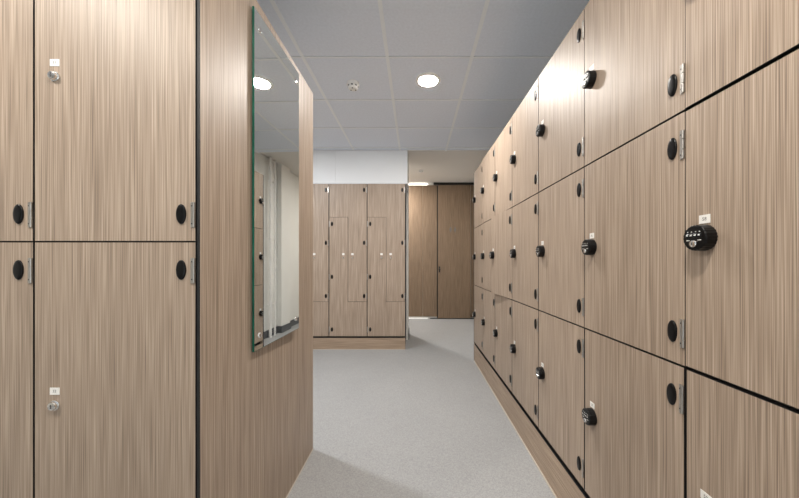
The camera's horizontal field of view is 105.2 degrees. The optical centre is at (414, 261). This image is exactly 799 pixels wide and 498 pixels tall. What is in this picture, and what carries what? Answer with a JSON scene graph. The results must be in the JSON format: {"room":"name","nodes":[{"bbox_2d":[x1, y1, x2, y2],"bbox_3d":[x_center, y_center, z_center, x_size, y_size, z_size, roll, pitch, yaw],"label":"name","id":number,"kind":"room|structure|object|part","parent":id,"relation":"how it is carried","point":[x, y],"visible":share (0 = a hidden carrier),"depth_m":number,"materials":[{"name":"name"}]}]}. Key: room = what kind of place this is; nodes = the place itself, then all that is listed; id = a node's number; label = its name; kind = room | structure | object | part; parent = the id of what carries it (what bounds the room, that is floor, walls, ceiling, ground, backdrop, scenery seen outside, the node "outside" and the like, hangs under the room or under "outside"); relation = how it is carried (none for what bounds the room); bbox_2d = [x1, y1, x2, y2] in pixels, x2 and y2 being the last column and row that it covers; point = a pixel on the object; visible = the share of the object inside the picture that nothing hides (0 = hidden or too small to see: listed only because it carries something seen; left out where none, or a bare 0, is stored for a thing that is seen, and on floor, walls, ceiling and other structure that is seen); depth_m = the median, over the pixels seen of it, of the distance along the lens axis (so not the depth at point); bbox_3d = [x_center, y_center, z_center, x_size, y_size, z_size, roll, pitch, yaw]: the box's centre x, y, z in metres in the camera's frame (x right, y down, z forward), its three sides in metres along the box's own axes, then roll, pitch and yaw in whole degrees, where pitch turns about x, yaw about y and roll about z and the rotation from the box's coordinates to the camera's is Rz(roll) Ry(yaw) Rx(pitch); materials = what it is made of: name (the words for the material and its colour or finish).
{"room":"changing room","nodes":[
{"label":"changing room","id":0,"kind":"room"},
{"bbox_2d":[406,158,408,339],"bbox_3d":[-1.650,-0.223,4.678,3.100,2.745,0.365,0,0,0],"label":"wall partition","id":1,"kind":"structure","parent":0,"point":[407,193],"depth_m":4.50,"materials":[{"name":"grey paint"}]},
{"bbox_2d":[313,150,407,191],"bbox_3d":[-1.650,-1.244,4.276,3.100,0.437,0.548,0,0,0],"label":"wall","id":2,"kind":"structure","parent":1,"relation":"attached to","point":[329,166],"depth_m":4.00,"materials":[{"name":"white paint"}]},
{"bbox_2d":[287,319,554,497],"bbox_3d":[-1.005,1.200,1.890,4.590,0.100,8.780,0,0,0],"label":"floor","id":3,"kind":"structure","parent":0,"point":[421,420],"depth_m":2.12,"materials":[{"name":"grey plastic"}]},
{"bbox_2d":[0,0,40,497],"bbox_3d":[-1.349,0.058,1.129,0.473,2.185,0.502,0,0,0],"label":"locker","id":4,"kind":"object","parent":3,"relation":"on","point":[17,17],"visible":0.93,"depth_m":0.89,"materials":[{"name":"laminate"}]},
{"bbox_3d":[-1.349,-0.548,0.896,0.468,0.974,0.013,0,0,0],"label":"door","id":5,"kind":"part","parent":4,"relation":"part of","materials":[{"name":"laminate"}]},
{"bbox_3d":[-1.349,0.433,0.896,0.468,0.980,0.013,0,0,0],"label":"door","id":6,"kind":"part","parent":4,"relation":"part of","materials":[{"name":"laminate"}]},
{"bbox_2d":[35,0,196,497],"bbox_3d":[-0.875,0.058,1.129,0.473,2.185,0.502,0,0,0],"label":"locker","id":7,"kind":"object","parent":3,"relation":"on","point":[116,80],"visible":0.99,"depth_m":0.89,"materials":[{"name":"laminate"}]},
{"bbox_3d":[-0.875,-0.548,0.896,0.468,0.974,0.013,0,0,0],"label":"door","id":8,"kind":"part","parent":7,"relation":"part of","materials":[{"name":"laminate"}]},
{"bbox_3d":[-0.875,0.433,0.896,0.468,0.980,0.013,0,0,0],"label":"door","id":9,"kind":"part","parent":7,"relation":"part of","materials":[{"name":"laminate"}]},
{"bbox_2d":[197,0,312,497],"bbox_3d":[-0.630,0.058,1.383,0.012,2.185,0.985,0,0,0],"label":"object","id":10,"kind":"object","parent":3,"relation":"on","point":[255,409],"visible":0.86,"depth_m":1.08,"materials":[{"name":"laminate"}]},
{"bbox_2d":[252,6,298,351],"bbox_3d":[-0.612,-0.316,1.374,0.022,1.320,0.422,0,0,2],"label":"wall mirror","id":11,"kind":"object","parent":10,"relation":"attached to","point":[275,80],"visible":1,"depth_m":1.32,"materials":[{"name":"silver glass"}]},
{"bbox_2d":[313,184,328,335],"bbox_3d":[-1.379,-0.024,4.236,0.499,1.996,0.507,0,0,0],"label":"locker","id":12,"kind":"object","parent":3,"relation":"on","point":[320,191],"visible":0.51,"depth_m":4.00,"materials":[{"name":"laminate"}]},
{"bbox_3d":[-1.379,0.194,4.006,0.491,1.559,0.013,0,0,0],"label":"door","id":13,"kind":"part","parent":12,"relation":"part of","materials":[{"name":"laminate"}]},
{"bbox_2d":[329,184,366,335],"bbox_3d":[-0.878,-0.024,4.236,0.499,1.996,0.507,0,0,0],"label":"locker","id":14,"kind":"object","parent":3,"relation":"on","point":[347,202],"visible":1,"depth_m":4.00,"materials":[{"name":"laminate"}]},
{"bbox_2d":[313,334,405,349],"bbox_3d":[-0.878,1.063,4.232,1.503,0.174,0.475,0,0,0],"label":"plinth","id":15,"kind":"object","parent":3,"relation":"on","point":[319,342],"visible":0.6,"depth_m":4.00,"materials":[{"name":"laminate"}]},
{"bbox_2d":[367,184,405,335],"bbox_3d":[-0.378,-0.024,4.236,0.499,1.996,0.507,0,0,0],"label":"locker","id":16,"kind":"object","parent":3,"relation":"on","point":[386,203],"visible":1,"depth_m":4.00,"materials":[{"name":"laminate"}]},
{"bbox_2d":[472,162,482,352],"bbox_3d":[0.916,-0.053,3.310,0.522,1.952,0.459,0,0,0],"label":"locker","id":17,"kind":"object","parent":3,"relation":"on","point":[477,314],"visible":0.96,"depth_m":3.30,"materials":[{"name":"laminate"}]},
{"bbox_3d":[0.694,-0.059,3.310,0.013,0.648,0.454,0,0,0],"label":"door","id":18,"kind":"part","parent":17,"relation":"part of","materials":[{"name":"laminate"}]},
{"bbox_3d":[0.694,-0.709,3.310,0.013,0.640,0.454,0,0,0],"label":"door","id":19,"kind":"part","parent":17,"relation":"part of","materials":[{"name":"laminate"}]},
{"bbox_3d":[0.694,0.597,3.310,0.013,0.652,0.454,0,0,0],"label":"door","id":20,"kind":"part","parent":17,"relation":"part of","materials":[{"name":"laminate"}]},
{"bbox_2d":[480,143,494,368],"bbox_3d":[0.912,-0.053,2.849,0.530,1.952,0.459,0,0,0],"label":"locker","id":21,"kind":"object","parent":3,"relation":"on","point":[487,190],"visible":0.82,"depth_m":2.85,"materials":[{"name":"laminate"}]},
{"bbox_3d":[0.690,-0.059,2.849,0.013,0.648,0.454,0,0,-1],"label":"door","id":22,"kind":"part","parent":21,"relation":"part of","materials":[{"name":"laminate"}]},
{"bbox_3d":[0.689,-0.709,2.849,0.013,0.640,0.454,0,0,-1],"label":"door","id":23,"kind":"part","parent":21,"relation":"part of","materials":[{"name":"laminate"}]},
{"bbox_3d":[0.694,0.597,2.849,0.013,0.652,0.454,0,0,0],"label":"door","id":24,"kind":"part","parent":21,"relation":"part of","materials":[{"name":"laminate"}]},
{"bbox_2d":[489,117,512,391],"bbox_3d":[0.901,-0.053,2.388,0.552,1.952,0.459,0,0,0],"label":"locker","id":25,"kind":"object","parent":3,"relation":"on","point":[501,223],"visible":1,"depth_m":2.37,"materials":[{"name":"laminate"}]},
{"bbox_3d":[0.677,-0.059,2.388,0.013,0.648,0.454,0,0,-4],"label":"door","id":26,"kind":"part","parent":25,"relation":"part of","materials":[{"name":"laminate"}]},
{"bbox_3d":[0.694,0.597,2.388,0.013,0.652,0.454,0,0,0],"label":"door","id":27,"kind":"part","parent":25,"relation":"part of","materials":[{"name":"laminate"}]},
{"bbox_3d":[0.694,-0.709,2.388,0.013,0.640,0.454,0,0,0],"label":"door","id":28,"kind":"part","parent":25,"relation":"part of","materials":[{"name":"laminate"}]},
{"bbox_2d":[510,77,540,426],"bbox_3d":[0.916,-0.053,1.927,0.522,1.952,0.459,0,0,0],"label":"locker","id":29,"kind":"object","parent":3,"relation":"on","point":[524,159],"visible":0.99,"depth_m":1.88,"materials":[{"name":"laminate"}]},
{"bbox_3d":[0.694,-0.709,1.927,0.013,0.640,0.454,0,0,0],"label":"door","id":30,"kind":"part","parent":29,"relation":"part of","materials":[{"name":"laminate"}]},
{"bbox_3d":[0.694,-0.059,1.927,0.013,0.648,0.454,0,0,0],"label":"door","id":31,"kind":"part","parent":29,"relation":"part of","materials":[{"name":"laminate"}]},
{"bbox_3d":[0.694,0.597,1.927,0.013,0.652,0.454,0,0,0],"label":"door","id":32,"kind":"part","parent":29,"relation":"part of","materials":[{"name":"laminate"}]},
{"bbox_2d":[474,344,589,497],"bbox_3d":[0.920,1.038,1.927,0.473,0.225,3.226,0,0,0],"label":"plinth","id":33,"kind":"object","parent":3,"relation":"on","point":[559,478],"visible":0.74,"depth_m":1.78,"materials":[{"name":"laminate"}]},
{"bbox_2d":[536,9,587,488],"bbox_3d":[0.916,-0.053,1.467,0.522,1.952,0.459,0,0,0],"label":"locker","id":34,"kind":"object","parent":3,"relation":"on","point":[560,131],"visible":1,"depth_m":1.41,"materials":[{"name":"laminate"}]},
{"bbox_3d":[0.694,-0.059,1.467,0.013,0.648,0.454,0,0,0],"label":"door","id":35,"kind":"part","parent":34,"relation":"part of","materials":[{"name":"laminate"}]},
{"bbox_3d":[0.694,-0.709,1.467,0.013,0.640,0.454,0,0,0],"label":"door","id":36,"kind":"part","parent":34,"relation":"part of","materials":[{"name":"laminate"}]},
{"bbox_3d":[0.694,0.597,1.467,0.013,0.652,0.454,0,0,0],"label":"door","id":37,"kind":"part","parent":34,"relation":"part of","materials":[{"name":"laminate"}]},
{"bbox_2d":[581,0,690,497],"bbox_3d":[0.916,-0.053,1.006,0.522,1.952,0.459,0,0,0],"label":"locker","id":38,"kind":"object","parent":3,"relation":"on","point":[634,414],"visible":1,"depth_m":0.96,"materials":[{"name":"laminate"}]},
{"bbox_3d":[0.694,-0.059,1.006,0.013,0.648,0.458,0,0,0],"label":"door","id":39,"kind":"part","parent":38,"relation":"part of","materials":[{"name":"laminate"}]},
{"bbox_3d":[0.694,0.597,1.006,0.013,0.652,0.453,0,0,0],"label":"door","id":40,"kind":"part","parent":38,"relation":"part of","materials":[{"name":"laminate"}]},
{"bbox_3d":[0.694,-0.709,1.006,0.013,0.640,0.459,0,0,0],"label":"door","id":41,"kind":"part","parent":38,"relation":"part of","materials":[{"name":"laminate"}]},
{"bbox_2d":[683,0,798,497],"bbox_3d":[0.916,-0.053,0.545,0.522,1.952,0.459,0,0,0],"label":"locker","id":42,"kind":"object","parent":3,"relation":"on","point":[741,236],"visible":1,"depth_m":0.65,"materials":[{"name":"laminate"}]},
{"bbox_3d":[0.694,-0.710,0.545,0.013,0.638,0.459,0,0,0],"label":"door","id":43,"kind":"part","parent":42,"relation":"part of","materials":[{"name":"laminate"}]},
{"bbox_3d":[0.694,0.598,0.545,0.013,0.650,0.451,0,0,0],"label":"door","id":44,"kind":"part","parent":42,"relation":"part of","materials":[{"name":"laminate"}]},
{"bbox_2d":[257,0,589,182],"bbox_3d":[-1.005,-1.539,1.890,4.390,0.152,8.580,0,0,0],"label":"ceiling","id":45,"kind":"structure","parent":0,"point":[487,56],"depth_m":2.27,"materials":[{"name":"tile"}]},
{"bbox_2d":[347,79,358,90],"bbox_3d":[-0.508,-1.440,2.500,0.104,0.054,0.104,0,0,0],"label":"smoke detector","id":46,"kind":"object","parent":45,"relation":"attached to","point":[353,85],"visible":1,"depth_m":2.47,"materials":[{"name":"white plastic"}]},
{"bbox_2d":[415,72,440,87],"bbox_3d":[0.105,-1.462,2.460,0.202,0.012,0.202,0,0,0],"label":"recessed light","id":47,"kind":"object","parent":45,"relation":"in","point":[427,79],"visible":1,"depth_m":2.45,"materials":[{"name":"white plastic"}]},
{"bbox_2d":[419,76,436,86],"bbox_3d":[0.105,-1.457,2.460,0.149,0.003,0.149,0,0,0],"label":"diffuser","id":48,"kind":"object","parent":47,"relation":"attached to","point":[424,81],"depth_m":2.46,"materials":[{"name":"white plastic"}]},
{"bbox_2d":[409,183,473,318],"bbox_3d":[-1.005,-0.323,6.230,4.390,2.945,0.100,0,0,0],"label":"wall","id":49,"kind":"structure","parent":0,"point":[409,183],"depth_m":6.18,"materials":[{"name":"white paint"}]},
{"bbox_2d":[409,185,473,317],"bbox_3d":[-0.706,-0.210,6.172,3.789,2.680,0.016,0,0,0],"label":"wall panel","id":50,"kind":"object","parent":49,"relation":"attached to","point":[423,199],"depth_m":6.17,"materials":[{"name":"brown laminate"}]},
{"bbox_2d":[430,318,473,318],"bbox_3d":[0.744,1.142,6.162,0.888,0.016,0.012,0,0,0],"label":"trim","id":51,"kind":"structure","parent":49,"relation":"attached to","point":[430,318],"depth_m":6.16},
{"bbox_2d":[434,182,473,184],"bbox_3d":[0.781,-1.573,6.142,0.813,0.041,0.048,0,0,0],"label":"trim","id":52,"kind":"structure","parent":49,"relation":"attached to","point":[435,183],"depth_m":6.12,"materials":[{"name":"black metal"}]},
{"bbox_2d":[438,185,470,317],"bbox_3d":[0.790,-0.207,6.131,0.656,2.679,0.074,0,0,0],"label":"door","id":53,"kind":"structure","parent":49,"relation":"in","point":[454,201],"depth_m":6.13,"materials":[{"name":"brown laminate"}]}
]}

